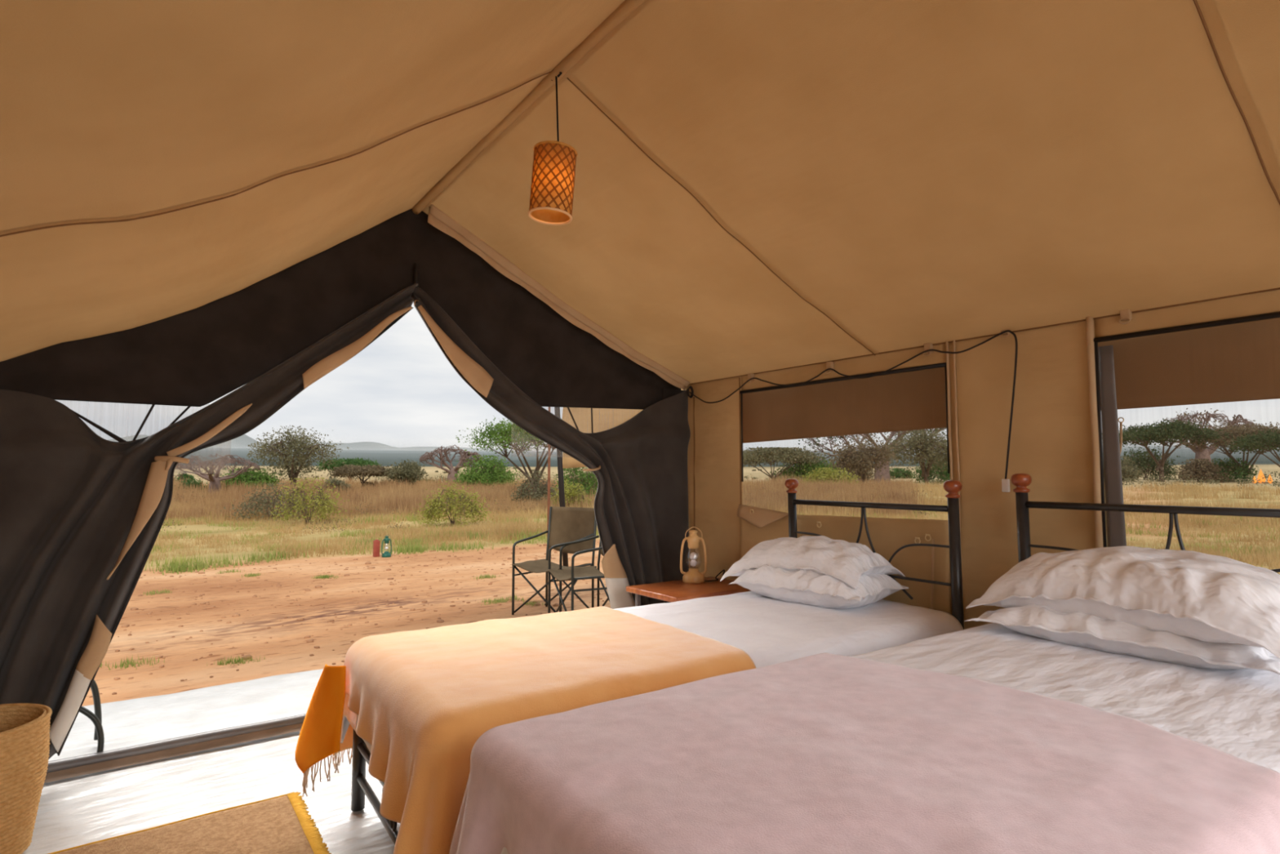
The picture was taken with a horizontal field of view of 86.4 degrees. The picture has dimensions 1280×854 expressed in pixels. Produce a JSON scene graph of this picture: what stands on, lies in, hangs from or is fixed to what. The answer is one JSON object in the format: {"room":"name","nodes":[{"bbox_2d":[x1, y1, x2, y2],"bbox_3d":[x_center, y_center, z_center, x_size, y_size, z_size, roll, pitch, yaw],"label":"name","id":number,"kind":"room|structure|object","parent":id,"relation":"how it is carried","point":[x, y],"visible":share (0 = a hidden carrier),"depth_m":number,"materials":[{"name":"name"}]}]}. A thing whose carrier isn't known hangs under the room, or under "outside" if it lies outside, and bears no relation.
{"room":"tent interior","nodes":[
{"label":"tent interior","id":0,"kind":"room"},
{"bbox_2d":[22,730,400,853],"bbox_3d":[0.306,1.306,1.398,4.010,0.012,5.230,3,-5,-36],"label":"floor","id":1,"kind":"structure","parent":0,"point":[80,810],"depth_m":2.56,"materials":[{"name":"white wood"}]},
{"bbox_2d":[0,702,52,853],"bbox_3d":[-2.114,1.137,2.122,0.413,0.413,0.413,2,-4,-27],"label":"straw basket","id":2,"kind":"object","parent":1,"relation":"on","point":[24,727],"visible":1,"depth_m":2.13,"materials":[{"name":"brown wicker"}]},
{"bbox_2d":[47,791,331,853],"bbox_3d":[-1.506,1.311,1.662,1.440,0.014,1.206,3,-5,-36],"label":"jute rug","id":3,"kind":"object","parent":1,"relation":"on","point":[282,824],"visible":1,"depth_m":2.26,"materials":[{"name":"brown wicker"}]},
{"bbox_2d":[351,478,964,844],"bbox_3d":[0.188,0.803,2.729,2.306,1.171,1.026,3,-5,-34],"label":"bed","id":4,"kind":"object","parent":1,"relation":"on","point":[361,787],"visible":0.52,"depth_m":2.97,"materials":[{"name":"black metal"}]},
{"bbox_2d":[340,591,963,752],"bbox_3d":[0.148,0.969,2.684,2.286,0.379,1.071,3,-5,-34],"label":"sheet","id":5,"kind":"object","parent":4,"relation":"on","point":[771,631],"visible":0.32,"depth_m":2.75,"materials":[{"name":"white fabric"}]},
{"bbox_2d":[294,605,755,853],"bbox_3d":[-0.402,1.037,2.311,1.222,0.597,1.305,3,-5,-34],"label":"throw blanket","id":6,"kind":"object","parent":5,"relation":"on","point":[422,700],"visible":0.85,"depth_m":2.05,"materials":[{"name":"orange fabric"}]},
{"bbox_2d":[728,564,908,608],"bbox_3d":[0.844,0.746,3.268,0.460,0.202,0.700,4,-5,-44],"label":"pillow","id":7,"kind":"object","parent":5,"relation":"on","point":[802,586],"visible":0.66,"depth_m":3.10,"materials":[{"name":"fabric"}]},
{"bbox_2d":[720,535,905,589],"bbox_3d":[0.834,0.656,3.357,0.440,0.252,0.779,3,-5,-41],"label":"pillow","id":8,"kind":"object","parent":7,"relation":"on","point":[845,561],"visible":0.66,"depth_m":3.18,"materials":[{"name":"fabric"}]},
{"bbox_2d":[626,576,751,606],"bbox_3d":[0.321,1.196,3.934,0.660,0.550,0.460,3,-5,-36],"label":"bedside table","id":9,"kind":"object","parent":1,"relation":"on","point":[672,591],"visible":0.32,"depth_m":3.85,"materials":[{"name":"red wood"}]},
{"bbox_2d":[680,526,706,583],"bbox_3d":[0.322,0.767,4.114,0.131,0.331,0.131,-3,-5,38],"label":"hurricane lantern","id":10,"kind":"object","parent":9,"relation":"on","point":[693,575],"visible":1,"depth_m":4.09,"materials":[{"name":"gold metal"}]},
{"bbox_2d":[704,568,724,581],"bbox_3d":[0.470,0.911,4.188,0.061,0.054,0.258,-3,-5,33],"label":"cable","id":11,"kind":"object","parent":9,"relation":"on","point":[723,570],"visible":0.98,"depth_m":4.23,"materials":[{"name":"black plastic"}]},
{"bbox_2d":[1010,473,1279,572],"bbox_3d":[0.928,0.717,1.699,2.336,1.201,1.096,3,-5,-35],"label":"bed","id":12,"kind":"object","parent":1,"relation":"on","point":[1020,481],"visible":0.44,"depth_m":2.55,"materials":[{"name":"black metal"}]},
{"bbox_2d":[501,622,1279,853],"bbox_3d":[0.876,0.888,1.654,2.337,0.449,1.152,3,-5,-35],"label":"sheet","id":13,"kind":"object","parent":12,"relation":"on","point":[1236,712],"visible":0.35,"depth_m":1.82,"materials":[{"name":"white fabric"}]},
{"bbox_2d":[448,652,1279,853],"bbox_3d":[0.404,0.939,1.311,1.316,0.637,1.270,3,-5,-35],"label":"throw blanket","id":14,"kind":"object","parent":13,"relation":"on","point":[825,753],"visible":1,"depth_m":1.23,"materials":[{"name":"pink fabric"}]},
{"bbox_2d":[964,603,1279,674],"bbox_3d":[1.575,0.653,2.209,0.440,0.155,0.840,3,-5,-36],"label":"pillow","id":15,"kind":"object","parent":13,"relation":"on","point":[1078,628],"visible":0.53,"depth_m":2.07,"materials":[{"name":"fabric"}]},
{"bbox_2d":[965,546,1279,658],"bbox_3d":[1.639,0.535,2.223,0.500,0.278,0.940,2,-4,-26],"label":"pillow","id":16,"kind":"object","parent":15,"relation":"on","point":[1202,597],"visible":0.87,"depth_m":2.04,"materials":[{"name":"fabric"}]},
{"bbox_2d":[0,208,684,441],"bbox_3d":[-1.237,0.121,3.593,3.860,2.649,0.056,3,-5,-36],"label":"valance","id":17,"kind":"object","parent":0,"point":[197,357],"depth_m":3.44,"materials":[{"name":"grey fabric"}]},
{"bbox_2d":[44,713,306,782],"bbox_3d":[-1.232,1.406,3.490,3.811,0.066,0.091,3,-5,-36],"label":"threshold","id":18,"kind":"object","parent":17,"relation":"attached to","point":[68,767],"depth_m":2.90,"materials":[{"name":"grey plastic"}]},
{"bbox_2d":[79,706,104,752],"bbox_3d":[-2.275,1.260,2.806,0.116,0.251,0.028,2,-4,-24],"label":"hoop","id":19,"kind":"object","parent":18,"relation":"on","point":[100,737],"visible":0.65,"depth_m":2.81,"materials":[{"name":"grey metal"}]},
{"bbox_2d":[0,283,417,758],"bbox_3d":[-1.936,0.289,2.954,1.915,2.178,0.140,3,-5,-36],"label":"door curtain","id":20,"kind":"object","parent":17,"relation":"hanging from","point":[83,513],"visible":0.98,"depth_m":2.73,"materials":[{"name":"fabric"}]},
{"bbox_2d":[413,286,690,608],"bbox_3d":[-0.425,0.371,4.068,1.894,2.169,0.127,3,-5,-37],"label":"door curtain","id":21,"kind":"object","parent":17,"relation":"hanging from","point":[639,464],"visible":0.88,"depth_m":4.32,"materials":[{"name":"fabric"}]},
{"bbox_2d":[0,0,1279,390],"bbox_3d":[0.390,-0.786,1.435,3.821,1.174,5.560,3,-5,-36],"label":"ceiling","id":22,"kind":"structure","parent":0,"point":[760,185],"depth_m":2.10,"materials":[{"name":"fabric"}]},
{"bbox_2d":[528,71,577,225],"bbox_3d":[-0.310,-1.016,2.438,0.170,0.558,0.166,3,-5,-36],"label":"pendant lamp","id":23,"kind":"object","parent":22,"relation":"hanging from","point":[553,168],"visible":1,"depth_m":2.37,"materials":[{"name":"orange wicker"}]},
{"bbox_2d":[685,287,1279,629],"bbox_3d":[1.840,0.451,2.573,0.056,1.851,5.210,3,-5,-36],"label":"wall","id":24,"kind":"structure","parent":0,"point":[1054,441],"depth_m":2.98,"materials":[{"name":"fabric"}]},
{"bbox_2d":[737,503,950,613],"bbox_3d":[0.992,0.883,3.623,0.058,0.894,1.350,3,-5,-36],"label":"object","id":25,"kind":"object","parent":24,"relation":"hanging from","point":[757,525],"visible":0.3,"depth_m":3.33,"materials":[{"name":"fabric"}]},
{"bbox_2d":[739,362,950,481],"bbox_3d":[1.073,0.116,3.735,0.121,0.878,1.590,3,-5,-36],"label":"window blind","id":26,"kind":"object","parent":24,"relation":"in","point":[915,397],"depth_m":3.71,"materials":[{"name":"brown fabric"}]},
{"bbox_2d":[686,329,1017,492],"bbox_3d":[0.968,-0.014,3.735,0.048,0.693,2.143,3,-5,-36],"label":"cable","id":27,"kind":"object","parent":24,"relation":"attached to","point":[1005,482],"visible":1,"depth_m":3.06,"materials":[{"name":"black plastic"}]},
{"bbox_2d":[1001,479,1009,492],"bbox_3d":[1.560,0.249,2.908,0.018,0.055,0.028,3,-5,-36],"label":"switch","id":28,"kind":"object","parent":27,"relation":"attached to","point":[1005,482],"depth_m":2.90,"materials":[{"name":"white plastic"}]},
{"bbox_2d":[1093,311,1279,546],"bbox_3d":[2.321,0.166,2.030,0.124,1.246,1.875,3,-5,-36],"label":"window","id":29,"kind":"structure","parent":24,"relation":"in","point":[1236,359],"depth_m":2.54,"materials":[{"name":"brown"}]},
{"label":"outside","id":30,"kind":"structure","parent":0,"visible":0},
{"bbox_2d":[562,388,683,468],"bbox_3d":[0.002,-0.017,5.798,1.500,0.744,0.040,3,-5,-36],"label":"awning","id":31,"kind":"object","parent":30,"point":[603,419],"visible":0.05,"depth_m":5.51,"materials":[{"name":"fabric"}]},
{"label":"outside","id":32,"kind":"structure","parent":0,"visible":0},
{"bbox_2d":[81,444,1279,706],"bbox_3d":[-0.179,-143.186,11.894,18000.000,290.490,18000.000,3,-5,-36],"label":"ground","id":33,"kind":"structure","parent":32,"point":[287,651],"depth_m":7.08,"materials":[{"name":"brown soil"}]},
{"bbox_2d":[175,473,195,481],"bbox_3d":[-77.255,8.749,115.706,3.222,1.781,3.523,3,-5,-36],"label":"bush","id":34,"kind":"object","parent":33,"relation":"on","point":[185,475],"visible":0.52,"depth_m":115.13,"materials":[{"name":"green plant"}]},
{"bbox_2d":[48,668,323,760],"bbox_3d":[-1.554,1.483,3.926,4.012,0.020,0.998,3,-5,-36],"label":"porch groundsheet","id":35,"kind":"object","parent":33,"relation":"on","point":[143,720],"visible":0.22,"depth_m":3.47,"materials":[{"name":"white fabric"}]},
{"bbox_2d":[90,680,102,740],"bbox_3d":[-2.441,1.236,3.031,0.084,0.307,0.024,3,-5,-36],"label":"hoop","id":36,"kind":"object","parent":35,"relation":"on","point":[95,694],"visible":0.45,"depth_m":3.04,"materials":[{"name":"grey metal"}]},
{"bbox_2d":[173,478,207,491],"bbox_3d":[-27.395,3.640,41.672,1.931,0.980,1.784,3,-5,-36],"label":"bush","id":37,"kind":"object","parent":33,"relation":"on","point":[188,481],"visible":0.33,"depth_m":41.55,"materials":[{"name":"green plant"}]},
{"bbox_2d":[173,453,260,495],"bbox_3d":[-21.709,2.583,34.795,3.818,2.453,4.023,-2,-4,24],"label":"tree","id":38,"kind":"object","parent":33,"relation":"on","point":[215,480],"visible":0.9,"depth_m":34.52,"materials":[{"name":"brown plant"}]},
{"bbox_2d":[221,467,283,490],"bbox_3d":[-23.912,3.294,41.524,4.092,1.666,4.005,4,-5,-44],"label":"round bush","id":39,"kind":"object","parent":33,"relation":"on","point":[255,477],"visible":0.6,"depth_m":41.29,"materials":[{"name":"green plant"}]},
{"bbox_2d":[223,482,310,521],"bbox_3d":[-9.772,1.978,18.131,2.348,1.021,2.168,-2,-5,30],"label":"shrub","id":40,"kind":"object","parent":33,"relation":"on","point":[264,501],"visible":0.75,"depth_m":17.78,"materials":[{"name":"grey plant"}]},
{"bbox_2d":[246,425,349,488],"bbox_3d":[-21.985,2.156,43.553,6.023,4.368,6.300,3,-5,-36],"label":"tree","id":41,"kind":"object","parent":33,"relation":"on","point":[292,473],"visible":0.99,"depth_m":42.78,"materials":[{"name":"green plant"}]},
{"bbox_2d":[269,477,352,525],"bbox_3d":[-8.038,1.800,16.633,1.865,1.153,1.944,3,-5,-36],"label":"shrub","id":42,"kind":"object","parent":33,"relation":"on","point":[317,498],"visible":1,"depth_m":16.50,"materials":[{"name":"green plant"}]},
{"bbox_2d":[99,568,545,670],"bbox_3d":[-3.157,1.694,7.018,3.736,0.056,4.951,3,-5,-36],"label":"weeds","id":43,"kind":"object","parent":33,"relation":"on","point":[499,600],"visible":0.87,"depth_m":6.43,"materials":[{"name":"green plant"}]},
{"bbox_2d":[319,476,351,496],"bbox_3d":[-16.683,3.273,37.205,1.853,1.111,1.964,3,-5,-36],"label":"round bush","id":44,"kind":"object","parent":33,"relation":"on","point":[334,479],"visible":0.42,"depth_m":37.01,"materials":[{"name":"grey plant"}]},
{"bbox_2d":[145,529,546,574],"bbox_3d":[-4.200,1.922,11.101,6.575,0.158,2.418,3,-5,-41],"label":"grass tufts","id":45,"kind":"object","parent":33,"relation":"on","point":[199,566],"visible":0.75,"depth_m":9.87,"materials":[{"name":"green plant"}]},
{"bbox_2d":[88,542,604,697],"bbox_3d":[-2.608,1.753,7.654,11.060,0.079,6.110,3,-5,-36],"label":"clod","id":46,"kind":"object","parent":33,"relation":"on","point":[236,614],"visible":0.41,"depth_m":6.52,"materials":[{"name":"brown soil"}]},
{"bbox_2d":[314,457,381,479],"bbox_3d":[-39.767,6.114,93.471,9.021,3.958,9.677,3,-5,-36],"label":"tree","id":47,"kind":"object","parent":33,"relation":"on","point":[356,461],"visible":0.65,"depth_m":92.04,"materials":[{"name":"green plant"}]},
{"bbox_2d":[324,464,393,484],"bbox_3d":[-19.307,3.560,47.169,4.590,2.023,4.760,3,-5,-36],"label":"tree","id":48,"kind":"object","parent":33,"relation":"on","point":[352,470],"visible":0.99,"depth_m":46.32,"materials":[{"name":"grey plant"}]},
{"bbox_2d":[361,481,375,487],"bbox_3d":[-18.702,4.148,47.213,1.405,0.779,1.410,3,-5,-36],"label":"bush","id":49,"kind":"object","parent":33,"relation":"on","point":[366,482],"visible":0.16,"depth_m":47.08,"materials":[{"name":"grey plant"}]},
{"bbox_2d":[373,539,380,556],"bbox_3d":[-3.914,1.799,10.126,0.080,0.252,0.080,3,-5,-36],"label":"tin","id":50,"kind":"object","parent":33,"relation":"on","point":[376,543],"visible":1,"depth_m":10.09,"materials":[{"name":"red metal"}]},
{"bbox_2d":[381,534,391,557],"bbox_3d":[-3.749,1.756,10.089,0.132,0.331,0.132,0,-4,-3],"label":"hurricane lantern","id":51,"kind":"object","parent":33,"relation":"on","point":[386,554],"visible":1,"depth_m":10.06,"materials":[{"name":"green metal"}]},
{"bbox_2d":[381,459,428,484],"bbox_3d":[-16.179,3.388,47.344,3.093,2.399,3.075,-1,-4,17],"label":"tree","id":52,"kind":"object","parent":33,"relation":"on","point":[411,472],"visible":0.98,"depth_m":46.70,"materials":[{"name":"grey plant"}]},
{"bbox_2d":[419,444,483,484],"bbox_3d":[-18.392,3.868,66.563,6.121,4.363,6.114,3,-5,-36],"label":"tree","id":53,"kind":"object","parent":33,"relation":"on","point":[452,471],"visible":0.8,"depth_m":66.21,"materials":[{"name":"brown plant"}]},
{"bbox_2d":[408,480,496,527],"bbox_3d":[-4.374,1.802,16.099,1.898,1.094,1.837,3,-5,-36],"label":"shrub","id":54,"kind":"object","parent":33,"relation":"on","point":[441,505],"visible":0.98,"depth_m":15.99,"materials":[{"name":"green plant"}]},
{"bbox_2d":[447,453,520,488],"bbox_3d":[-11.880,3.460,51.837,5.420,2.763,5.515,3,-5,-41],"label":"round bush","id":55,"kind":"object","parent":33,"relation":"on","point":[497,471],"visible":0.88,"depth_m":51.16,"materials":[{"name":"green plant"}]},
{"bbox_2d":[455,417,562,488],"bbox_3d":[-5.473,1.566,34.691,7.560,4.359,7.428,-1,-4,15],"label":"tree","id":56,"kind":"object","parent":33,"relation":"on","point":[518,435],"visible":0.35,"depth_m":33.85,"materials":[{"name":"green plant"}]},
{"bbox_2d":[511,470,558,504],"bbox_3d":[-3.729,2.258,24.901,1.969,1.395,1.791,0,-4,-5],"label":"shrub","id":57,"kind":"object","parent":33,"relation":"on","point":[540,491],"visible":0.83,"depth_m":24.68,"materials":[{"name":"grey plant"}]},
{"bbox_2d":[162,485,932,533],"bbox_3d":[-7.026,3.205,33.120,42.353,0.701,40.492,-3,-5,40],"label":"scrub","id":58,"kind":"object","parent":33,"relation":"on","point":[873,486],"visible":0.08,"depth_m":19.23,"materials":[{"name":"grey plant"}]},
{"bbox_2d":[164,471,931,521],"bbox_3d":[-8.774,4.064,52.627,68.699,1.749,69.237,-3,-5,41],"label":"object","id":59,"kind":"object","parent":33,"relation":"on","point":[407,500],"visible":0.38,"depth_m":27.15,"materials":[{"name":"plant"}]},
{"bbox_2d":[546,406,550,573],"bbox_3d":[-1.142,0.584,8.570,0.037,2.463,0.037,-2,-5,31],"label":"pole","id":60,"kind":"object","parent":33,"relation":"on","point":[548,445],"visible":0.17,"depth_m":8.55,"materials":[{"name":"metal"}]},
{"bbox_2d":[511,506,596,614],"bbox_3d":[-0.748,1.185,6.048,0.562,0.921,0.538,-3,-5,34],"label":"camp chair","id":61,"kind":"object","parent":33,"relation":"on","point":[566,524],"visible":0.79,"depth_m":6.19,"materials":[{"name":"grey fabric"}]},
{"bbox_2d":[554,406,568,566],"bbox_3d":[-0.962,0.436,8.215,0.257,2.715,0.065,3,-5,-36],"label":"pole","id":62,"kind":"object","parent":33,"relation":"on","point":[557,410],"visible":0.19,"depth_m":8.19,"materials":[{"name":"black"}]},
{"bbox_2d":[550,478,592,506],"bbox_3d":[-2.256,2.193,21.810,1.682,1.104,1.590,3,-5,-36],"label":"shrub","id":63,"kind":"object","parent":33,"relation":"on","point":[571,491],"visible":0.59,"depth_m":21.59,"materials":[{"name":"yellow plant"}]},
{"bbox_2d":[553,466,597,498],"bbox_3d":[-2.500,2.252,29.051,2.664,1.965,2.811,0,-4,1],"label":"shrub","id":64,"kind":"object","parent":33,"relation":"on","point":[587,479],"visible":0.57,"depth_m":28.73,"materials":[{"name":"green plant"}]},
{"bbox_2d":[546,535,609,613],"bbox_3d":[-0.409,1.150,5.541,0.538,0.921,0.562,2,-4,-26],"label":"camp chair","id":65,"kind":"object","parent":33,"relation":"on","point":[572,573],"visible":0.56,"depth_m":5.62,"materials":[{"name":"grey"}]},
{"bbox_2d":[108,434,1160,451],"bbox_3d":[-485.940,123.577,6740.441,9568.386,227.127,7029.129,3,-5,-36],"label":"hills","id":66,"kind":"structure","parent":33,"relation":"on","point":[243,441],"depth_m":7504.81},
{"bbox_2d":[148,495,1279,573],"bbox_3d":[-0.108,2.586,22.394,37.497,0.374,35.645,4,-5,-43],"label":"dry grass","id":67,"kind":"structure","parent":33,"relation":"on","point":[1272,559],"depth_m":13.33,"materials":[{"name":"beige plant"}]},
{"bbox_2d":[165,477,1279,531],"bbox_3d":[-1.141,4.419,52.467,85.761,1.164,82.722,4,-5,-43],"label":"grass","id":68,"kind":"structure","parent":33,"relation":"on","point":[927,488],"depth_m":27.04,"materials":[{"name":"plant"}]},
{"bbox_2d":[173,466,1279,488],"bbox_3d":[6.687,15.665,241.610,414.369,6.694,369.758,3,-5,-36],"label":"scrub","id":69,"kind":"object","parent":33,"relation":"on","point":[1271,473],"visible":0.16,"depth_m":107.10,"materials":[{"name":"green plant"}]},
{"bbox_2d":[742,446,832,479],"bbox_3d":[17.911,5.359,91.821,15.573,5.285,14.907,-1,-4,15],"label":"tree","id":70,"kind":"object","parent":33,"relation":"on","point":[788,455],"visible":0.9,"depth_m":89.09,"materials":[{"name":"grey plant"}]},
{"bbox_2d":[769,456,839,480],"bbox_3d":[22.544,5.944,91.923,9.518,3.983,9.498,2,-4,-27],"label":"round bush","id":71,"kind":"object","parent":33,"relation":"on","point":[797,470],"visible":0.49,"depth_m":91.12,"materials":[{"name":"green plant"}]},
{"bbox_2d":[800,466,862,485],"bbox_3d":[16.230,4.312,57.458,5.527,1.893,5.315,0,-4,4],"label":"round bush","id":72,"kind":"object","parent":33,"relation":"on","point":[818,474],"visible":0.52,"depth_m":56.98,"materials":[{"name":"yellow plant"}]},
{"bbox_2d":[822,457,874,481],"bbox_3d":[38.850,8.170,129.167,13.178,4.816,13.152,3,-5,-36],"label":"round bush","id":73,"kind":"object","parent":33,"relation":"on","point":[868,477],"visible":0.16,"depth_m":126.63,"materials":[{"name":"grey plant"}]},
{"bbox_2d":[827,433,900,482],"bbox_3d":[22.148,3.383,67.612,6.803,5.363,6.767,-3,-5,34],"label":"tree","id":74,"kind":"object","parent":33,"relation":"on","point":[850,458],"visible":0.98,"depth_m":66.78,"materials":[{"name":"grey plant"}]},
{"bbox_2d":[798,427,946,482],"bbox_3d":[32.551,2.057,93.626,23.006,12.166,23.045,3,-5,-36],"label":"tree","id":75,"kind":"object","parent":33,"relation":"on","point":[885,472],"visible":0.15,"depth_m":92.78,"materials":[{"name":"green plant"}]},
{"bbox_2d":[889,467,915,478],"bbox_3d":[66.390,11.972,175.409,8.893,3.180,8.886,3,-5,-36],"label":"bush","id":76,"kind":"object","parent":33,"relation":"on","point":[895,473],"visible":0.81,"depth_m":174.06,"materials":[{"name":"green plant"}]},
{"bbox_2d":[880,427,947,484],"bbox_3d":[31.288,3.299,75.152,9.945,6.860,10.410,3,-5,-36],"label":"tree","id":77,"kind":"object","parent":33,"relation":"on","point":[926,447],"visible":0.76,"depth_m":73.39,"materials":[{"name":"green plant"}]},
{"bbox_2d":[911,458,950,483],"bbox_3d":[48.980,6.851,110.809,9.904,4.893,9.818,3,-5,-36],"label":"round bush","id":78,"kind":"object","parent":33,"relation":"on","point":[945,473],"visible":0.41,"depth_m":109.70,"materials":[{"name":"green plant"}]},
{"bbox_2d":[1103,456,1147,484],"bbox_3d":[66.689,6.124,95.279,7.170,4.189,6.915,3,-5,-36],"label":"bush","id":79,"kind":"object","parent":33,"relation":"on","point":[1131,471],"visible":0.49,"depth_m":93.61,"materials":[{"name":"grey plant"}]},
{"bbox_2d":[1120,445,1180,479],"bbox_3d":[105.382,7.542,141.478,14.188,7.282,13.922,3,-5,-36],"label":"round bush","id":80,"kind":"object","parent":33,"relation":"on","point":[1147,461],"visible":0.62,"depth_m":139.55,"materials":[{"name":"green plant"}]},
{"bbox_2d":[1118,417,1238,481],"bbox_3d":[92.140,4.293,120.484,19.119,11.161,20.494,3,-5,-36],"label":"tree","id":81,"kind":"object","parent":33,"relation":"on","point":[1158,433],"visible":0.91,"depth_m":117.59,"materials":[{"name":"green plant"}]},
{"bbox_2d":[1175,457,1231,482],"bbox_3d":[92.743,7.208,112.459,7.457,4.233,7.536,3,-5,-36],"label":"round bush","id":82,"kind":"object","parent":33,"relation":"on","point":[1194,468],"visible":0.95,"depth_m":111.68,"materials":[{"name":"grey plant"}]},
{"bbox_2d":[1155,408,1259,479],"bbox_3d":[114.243,3.520,139.063,20.104,15.016,21.445,3,-5,-36],"label":"tree","id":83,"kind":"object","parent":33,"relation":"on","point":[1203,453],"visible":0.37,"depth_m":137.42,"materials":[{"name":"green plant"}]},
{"bbox_2d":[1174,422,1279,480],"bbox_3d":[106.197,4.586,120.210,20.582,10.619,20.937,3,-5,-36],"label":"tree","id":84,"kind":"object","parent":33,"relation":"on","point":[1236,431],"visible":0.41,"depth_m":118.23,"materials":[{"name":"green plant"}]},
{"bbox_2d":[1201,457,1258,481],"bbox_3d":[103.011,7.537,119.610,8.994,4.454,8.444,3,-5,-36],"label":"round bush","id":85,"kind":"object","parent":33,"relation":"on","point":[1237,470],"visible":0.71,"depth_m":118.00,"materials":[{"name":"green plant"}]},
{"bbox_2d":[1215,428,1279,466],"bbox_3d":[99.298,4.464,104.744,15.504,8.772,16.411,3,-5,-36],"label":"tree","id":86,"kind":"object","parent":33,"relation":"on","point":[1273,439],"visible":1,"depth_m":105.08,"materials":[{"name":"green plant"}]},
{"bbox_2d":[1252,468,1272,483],"bbox_3d":[95.863,7.568,105.023,1.680,2.272,2.159,3,-5,-36],"label":"campfire","id":87,"kind":"object","parent":33,"relation":"on","point":[1260,473],"visible":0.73,"depth_m":104.80,"materials":[{"name":"orange"}]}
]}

